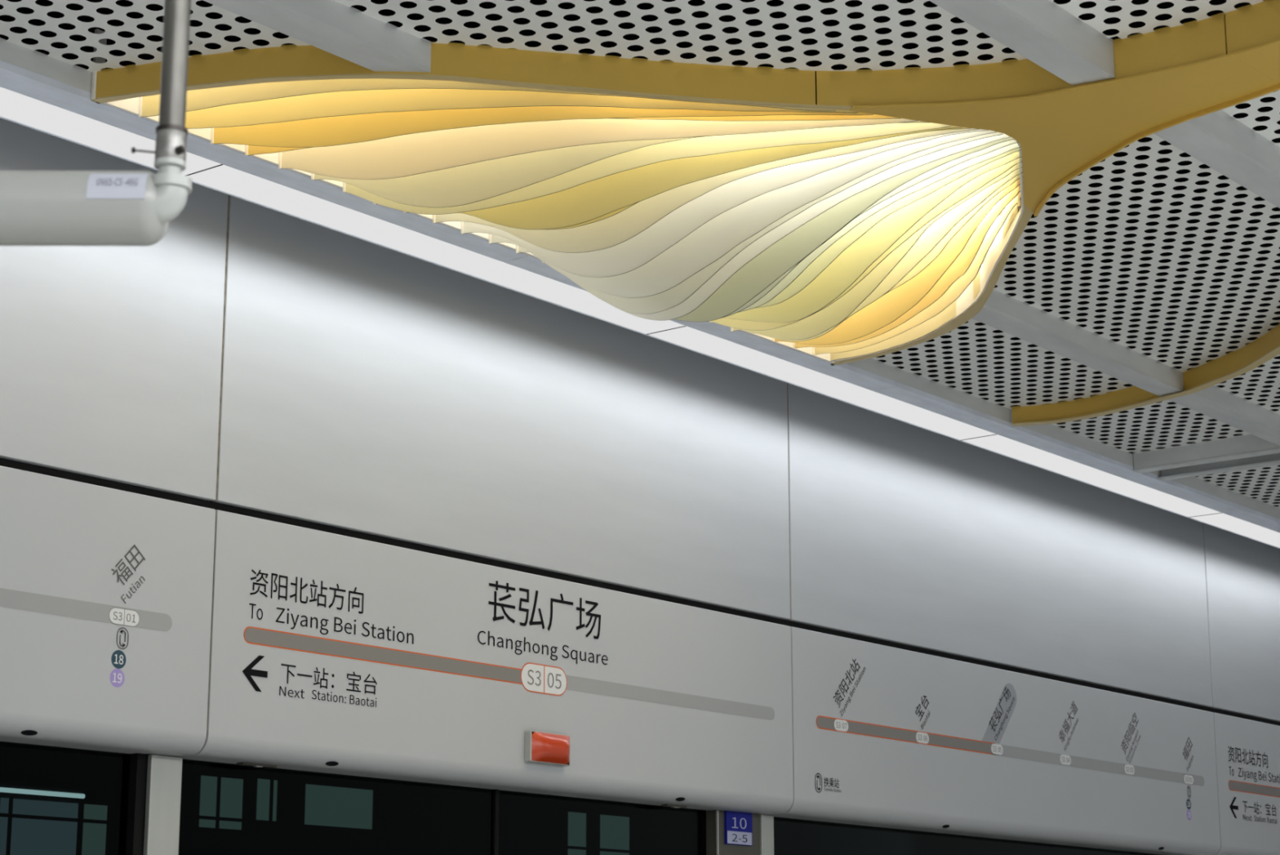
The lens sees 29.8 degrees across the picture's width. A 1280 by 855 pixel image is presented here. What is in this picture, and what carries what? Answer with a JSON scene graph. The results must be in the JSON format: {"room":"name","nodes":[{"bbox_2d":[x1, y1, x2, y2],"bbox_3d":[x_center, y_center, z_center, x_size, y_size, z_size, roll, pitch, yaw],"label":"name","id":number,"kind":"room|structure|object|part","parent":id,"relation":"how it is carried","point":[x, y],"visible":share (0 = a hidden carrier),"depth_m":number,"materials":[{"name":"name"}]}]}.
{"room":"subway station platform","nodes":[
{"label":"subway station platform","id":0,"kind":"room"},
{"bbox_2d":[0,118,1279,725],"bbox_3d":[1.657,0.772,11.264,0.300,2.230,18.500,-10,-17,37],"label":"wall","id":1,"kind":"structure","parent":0,"point":[251,359],"depth_m":8.69,"materials":[{"name":"grey metal"}]},
{"bbox_2d":[0,740,148,854],"bbox_3d":[-2.552,1.789,5.624,0.080,2.300,3.634,-10,-17,37],"label":"door","id":2,"kind":"structure","parent":1,"relation":"in","point":[55,800],"depth_m":6.96,"materials":[{"name":"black glass"}]},
{"bbox_2d":[0,465,215,756],"bbox_3d":[-2.564,0.279,5.844,0.202,0.742,3.840,-10,-17,37],"label":"header panel","id":3,"kind":"object","parent":1,"relation":"attached to","point":[106,593],"visible":1,"depth_m":6.93,"materials":[{"name":"white metal"}]},
{"bbox_3d":[-2.495,-0.671,6.018,0.030,1.130,3.831,-10,-17,37],"label":"wall panel","id":4,"kind":"part","parent":1,"relation":"part of","materials":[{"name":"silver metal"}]},
{"bbox_2d":[178,758,493,854],"bbox_3d":[-0.963,2.248,7.569,0.080,2.300,1.460,-10,-17,37],"label":"door","id":5,"kind":"structure","parent":1,"relation":"in","point":[226,808],"depth_m":7.73,"materials":[{"name":"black glass"}]},
{"bbox_2d":[177,509,793,814],"bbox_3d":[-0.421,0.897,8.467,0.202,0.742,3.045,-10,-17,37],"label":"header panel","id":6,"kind":"object","parent":1,"relation":"attached to","point":[330,652],"visible":1,"depth_m":8.16,"materials":[{"name":"white metal"}]},
{"bbox_2d":[236,761,276,767],"bbox_3d":[-1.186,1.046,7.457,0.030,0.009,0.140,-10,-17,37],"label":"sensor","id":7,"kind":"object","parent":6,"relation":"attached to","point":[258,765],"visible":1,"depth_m":7.44,"materials":[{"name":"metal"}]},
{"bbox_2d":[524,729,570,765],"bbox_3d":[-0.309,1.111,8.348,0.060,0.106,0.212,-10,-17,37],"label":"lamp","id":8,"kind":"object","parent":6,"relation":"attached to","point":[540,747],"visible":1,"depth_m":8.30,"materials":[{"name":"plastic"}]},
{"bbox_2d":[661,804,686,808],"bbox_3d":[0.128,1.425,9.064,0.030,0.009,0.120,-10,-17,37],"label":"sensor","id":9,"kind":"object","parent":6,"relation":"attached to","point":[664,805],"visible":1,"depth_m":9.04,"materials":[{"name":"metal"}]},
{"bbox_3d":[-0.353,-0.052,8.640,0.030,1.130,3.036,-10,-17,37],"label":"wall panel","id":10,"kind":"part","parent":1,"relation":"part of","materials":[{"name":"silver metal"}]},
{"bbox_2d":[493,788,706,854],"bbox_3d":[-0.131,2.488,8.586,0.080,2.300,1.228,-10,-17,37],"label":"door","id":11,"kind":"structure","parent":1,"relation":"in","point":[524,823],"depth_m":8.75,"materials":[{"name":"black glass"}]},
{"bbox_2d":[773,816,1160,854],"bbox_3d":[1.641,3.000,10.755,0.080,2.300,3.695,-10,-17,37],"label":"door","id":12,"kind":"structure","parent":1,"relation":"in","point":[792,836],"depth_m":10.29,"materials":[{"name":"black glass"}]},
{"bbox_2d":[771,626,1220,854],"bbox_3d":[1.720,1.515,11.087,0.202,0.742,3.835,-10,-17,37],"label":"header panel","id":13,"kind":"object","parent":1,"relation":"attached to","point":[883,735],"visible":1,"depth_m":10.74,"materials":[{"name":"white metal"}]},
{"bbox_3d":[1.789,0.566,11.260,0.030,1.130,3.826,-10,-17,37],"label":"wall panel","id":14,"kind":"part","parent":1,"relation":"part of","materials":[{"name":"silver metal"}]},
{"bbox_3d":[3.930,1.184,13.881,0.030,1.130,3.036,-10,-17,37],"label":"wall panel","id":15,"kind":"part","parent":1,"relation":"part of","materials":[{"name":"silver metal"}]},
{"bbox_2d":[1213,711,1279,854],"bbox_3d":[3.862,2.134,13.707,0.202,0.742,3.045,-10,-17,37],"label":"header panel","id":16,"kind":"object","parent":1,"relation":"attached to","point":[1247,751],"visible":1,"depth_m":12.77,"materials":[{"name":"white metal"}]},
{"bbox_2d":[0,0,1279,507],"bbox_3d":[5.383,-1.344,6.841,12.168,0.922,25.168,-10,-17,37],"label":"ceiling","id":17,"kind":"structure","parent":0,"point":[1151,250],"depth_m":8.01,"materials":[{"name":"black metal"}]},
{"bbox_2d":[131,0,191,162],"bbox_3d":[-0.478,-1.105,2.606,0.055,1.732,0.032,-3,-14,11],"label":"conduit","id":18,"kind":"object","parent":17,"relation":"hanging from","point":[171,132],"visible":0.96,"depth_m":2.41,"materials":[{"name":"metal"}]},
{"bbox_2d":[0,156,191,245],"bbox_3d":[-0.652,-0.223,2.408,0.411,0.083,0.076,0,-13,0],"label":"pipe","id":19,"kind":"object","parent":18,"relation":"hanging from","point":[37,207],"visible":1,"depth_m":2.38,"materials":[{"name":"grey plastic"}]},
{"bbox_2d":[151,172,191,194],"bbox_3d":[-0.468,-0.242,2.400,0.042,0.014,0.042,-10,-17,37],"label":"socket","id":20,"kind":"object","parent":19,"relation":"attached to","point":[162,183],"depth_m":2.38,"materials":[{"name":"grey plastic"}]},
{"bbox_2d":[203,0,431,72],"bbox_3d":[-1.770,-1.303,4.900,0.109,0.086,3.793,-10,-17,37],"label":"ceiling beam","id":21,"kind":"structure","parent":17,"relation":"attached to","point":[331,26],"depth_m":6.09,"materials":[{"name":"grey metal"}]},
{"bbox_3d":[-1.731,-1.316,4.871,0.008,0.074,3.793,-10,-17,37],"label":"plate","id":22,"kind":"part","parent":21,"relation":"part of","materials":[{"name":"grey metal"}]},
{"bbox_2d":[91,0,1023,363],"bbox_3d":[0.332,-0.653,7.268,1.807,0.532,3.558,-10,-17,37],"label":"light","id":23,"kind":"object","parent":17,"relation":"attached to","point":[832,236],"visible":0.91,"depth_m":6.93,"materials":[{"name":"yellow plastic"}]},
{"bbox_3d":[0.775,-0.924,7.124,0.845,0.006,2.357,-10,-17,37],"label":"led panel","id":24,"kind":"part","parent":23,"relation":"part of","materials":[{"name":"yellow plastic"}]},
{"bbox_2d":[0,0,1279,532],"bbox_3d":[0.197,-0.583,8.809,0.309,0.500,15.456,-10,-17,37],"label":"trim","id":25,"kind":"structure","parent":17,"relation":"attached to","point":[34,74],"depth_m":9.35,"materials":[{"name":"grey metal"}]},
{"bbox_3d":[-2.985,-1.362,4.637,0.010,0.061,4.858,-10,-17,37],"label":"panel","id":26,"kind":"part","parent":25,"relation":"part of","materials":[{"name":"grey paint"}]},
{"bbox_2d":[0,86,220,175],"bbox_3d":[-1.968,-0.988,6.195,0.188,0.091,2.206,-10,-17,37],"label":"linear light","id":27,"kind":"object","parent":25,"relation":"attached to","point":[15,107],"visible":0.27,"depth_m":6.70,"materials":[{"name":"white plastic"}]},
{"bbox_3d":[-1.091,-0.757,7.023,0.111,0.020,2.202,-10,-17,37],"label":"soffit panel","id":28,"kind":"part","parent":25,"relation":"part of","materials":[{"name":"grey metal"}]},
{"bbox_2d":[186,164,684,334],"bbox_3d":[-0.595,-0.592,7.874,0.188,0.091,2.206,-10,-17,37],"label":"linear light","id":29,"kind":"object","parent":25,"relation":"attached to","point":[221,178],"visible":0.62,"depth_m":7.70,"materials":[{"name":"white plastic"}]},
{"bbox_3d":[0.281,-0.361,8.703,0.111,0.020,2.202,-10,-17,37],"label":"soffit panel","id":30,"kind":"part","parent":25,"relation":"part of","materials":[{"name":"grey metal"}]},
{"bbox_2d":[645,325,995,440],"bbox_3d":[0.772,-0.197,9.548,0.188,0.091,2.190,-10,-17,37],"label":"linear light","id":31,"kind":"object","parent":25,"relation":"attached to","point":[686,337],"visible":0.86,"depth_m":9.44,"materials":[{"name":"white plastic"}]},
{"bbox_3d":[1.653,0.035,10.382,0.111,0.020,2.202,-10,-17,37],"label":"soffit panel","id":32,"kind":"part","parent":25,"relation":"part of","materials":[{"name":"grey metal"}]},
{"bbox_3d":[2.928,0.345,11.872,0.010,0.061,7.056,-10,-17,37],"label":"panel","id":33,"kind":"part","parent":25,"relation":"part of","materials":[{"name":"grey paint"}]},
{"bbox_2d":[960,434,1221,517],"bbox_3d":[2.138,0.197,11.219,0.188,0.091,2.200,-10,-17,37],"label":"linear light","id":34,"kind":"object","parent":25,"relation":"attached to","point":[996,443],"visible":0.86,"depth_m":11.10,"materials":[{"name":"white plastic"}]},
{"bbox_3d":[3.026,0.431,12.062,0.111,0.020,2.202,-10,-17,37],"label":"soffit panel","id":35,"kind":"part","parent":25,"relation":"part of","materials":[{"name":"grey metal"}]},
{"bbox_2d":[1188,512,1279,548],"bbox_3d":[3.506,0.592,12.893,0.188,0.091,2.195,-10,-17,37],"label":"linear light","id":36,"kind":"object","parent":25,"relation":"attached to","point":[1223,521],"visible":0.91,"depth_m":12.38,"materials":[{"name":"white plastic"}]},
{"bbox_2d":[90,0,1279,365],"bbox_3d":[0.856,-0.838,6.896,3.152,0.144,3.572,-10,-17,37],"label":"ceiling trim","id":37,"kind":"structure","parent":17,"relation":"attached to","point":[1166,77],"depth_m":6.45,"materials":[{"name":"gold metal"}]},
{"bbox_3d":[-0.498,-0.948,6.411,1.951,0.102,0.210,0,-13,-1],"label":"fascia panel","id":38,"kind":"part","parent":37,"relation":"part of","materials":[{"name":"gold metal"}]},
{"bbox_3d":[0.854,-0.782,6.885,3.146,0.004,3.572,-10,-17,37],"label":"plate","id":39,"kind":"part","parent":37,"relation":"part of","materials":[{"name":"gold metal"}]},
{"bbox_3d":[1.011,-0.955,6.416,1.090,0.118,0.134,-5,-14,19],"label":"fascia panel","id":40,"kind":"part","parent":37,"relation":"part of","materials":[{"name":"gold metal"}]},
{"bbox_3d":[1.702,-1.073,5.938,0.059,0.128,0.643,9,-16,-32],"label":"fascia panel","id":41,"kind":"part","parent":37,"relation":"part of","materials":[{"name":"gold metal"}]},
{"bbox_3d":[1.420,-0.683,7.740,1.320,0.020,8.364,-10,-17,37],"label":"perforated panel","id":42,"kind":"part","parent":17,"relation":"part of","materials":[{"name":"grey metal"}]},
{"bbox_2d":[928,0,1115,85],"bbox_3d":[-0.177,-1.362,4.693,0.114,0.107,4.439,-10,-17,37],"label":"ceiling beam","id":43,"kind":"structure","parent":17,"relation":"attached to","point":[1042,32],"depth_m":6.12,"materials":[{"name":"grey metal"}]},
{"bbox_3d":[-0.136,-1.376,4.662,0.008,0.095,4.439,-10,-17,37],"label":"plate","id":44,"kind":"part","parent":43,"relation":"part of","materials":[{"name":"grey metal"}]},
{"bbox_2d":[972,288,1184,396],"bbox_3d":[1.655,-0.314,9.091,0.109,0.086,1.612,-10,-17,37],"label":"ceiling beam","id":45,"kind":"structure","parent":17,"relation":"attached to","point":[1002,312],"depth_m":9.02,"materials":[{"name":"grey metal"}]},
{"bbox_2d":[1011,323,1279,426],"bbox_3d":[2.204,-0.351,8.959,0.472,0.120,2.782,4,-14,-17],"label":"ceiling trim","id":46,"kind":"structure","parent":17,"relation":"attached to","point":[1264,348],"depth_m":9.78,"materials":[{"name":"gold metal"}]},
{"bbox_3d":[1.918,-1.083,6.141,1.361,0.021,6.403,-10,-17,37],"label":"perforated panel","id":47,"kind":"part","parent":17,"relation":"part of","materials":[{"name":"grey metal"}]},
{"bbox_2d":[1133,434,1279,480],"bbox_3d":[3.171,0.030,10.519,2.092,0.093,0.286,-10,-17,37],"label":"cross beam","id":48,"kind":"structure","parent":17,"relation":"attached to","point":[1251,451],"depth_m":10.91,"materials":[{"name":"grey metal"}]},
{"bbox_3d":[3.256,0.049,10.625,2.092,0.081,0.012,-10,-17,37],"label":"plate","id":49,"kind":"part","parent":48,"relation":"part of","materials":[{"name":"grey metal"}]},
{"bbox_2d":[1153,110,1279,208],"bbox_3d":[3.357,-0.342,9.019,0.114,0.107,6.204,-10,-17,37],"label":"ceiling beam","id":50,"kind":"structure","parent":17,"relation":"attached to","point":[1217,140],"depth_m":6.95,"materials":[{"name":"grey metal"}]},
{"bbox_3d":[3.399,-0.355,8.988,0.008,0.095,6.204,-10,-17,37],"label":"plate","id":51,"kind":"part","parent":50,"relation":"part of","materials":[{"name":"grey metal"}]},
{"bbox_2d":[1168,385,1279,445],"bbox_3d":[3.796,0.305,11.712,0.109,0.086,5.322,-10,-17,37],"label":"ceiling beam","id":52,"kind":"structure","parent":17,"relation":"attached to","point":[1213,402],"depth_m":10.05,"materials":[{"name":"grey metal"}]},
{"bbox_3d":[3.836,0.291,11.683,0.008,0.074,5.322,-10,-17,37],"label":"plate","id":53,"kind":"part","parent":52,"relation":"part of","materials":[{"name":"grey metal"}]},
{"bbox_3d":[4.396,2.851,4.924,11.900,0.112,26.000,-10,-17,37],"label":"floor","id":54,"kind":"structure","parent":0,"visible":0},
{"bbox_2d":[143,754,182,854],"bbox_3d":[-1.418,2.099,6.933,0.020,2.298,0.120,-10,-17,37],"label":"post","id":55,"kind":"object","parent":54,"relation":"on","point":[164,772],"visible":1,"depth_m":7.15,"materials":[{"name":"metal"}]},
{"bbox_2d":[706,809,759,854],"bbox_3d":[0.357,2.624,9.156,0.075,2.298,0.284,-10,-17,37],"label":"pillar","id":56,"kind":"structure","parent":54,"relation":"on","point":[715,831],"depth_m":9.31,"materials":[{"name":"metal"}]},
{"bbox_2d":[724,810,752,845],"bbox_3d":[0.384,1.560,9.378,0.012,0.126,0.170,-10,-17,37],"label":"number sign","id":57,"kind":"object","parent":56,"relation":"attached to","point":[738,826],"visible":1,"depth_m":9.37,"materials":[{"name":"blue plastic"}]},
{"bbox_2d":[759,813,773,854],"bbox_3d":[0.482,2.655,9.290,0.060,2.298,0.083,-10,-17,37],"label":"post","id":58,"kind":"object","parent":54,"relation":"on","point":[766,822],"visible":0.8,"depth_m":9.51,"materials":[{"name":"metal"}]}
]}

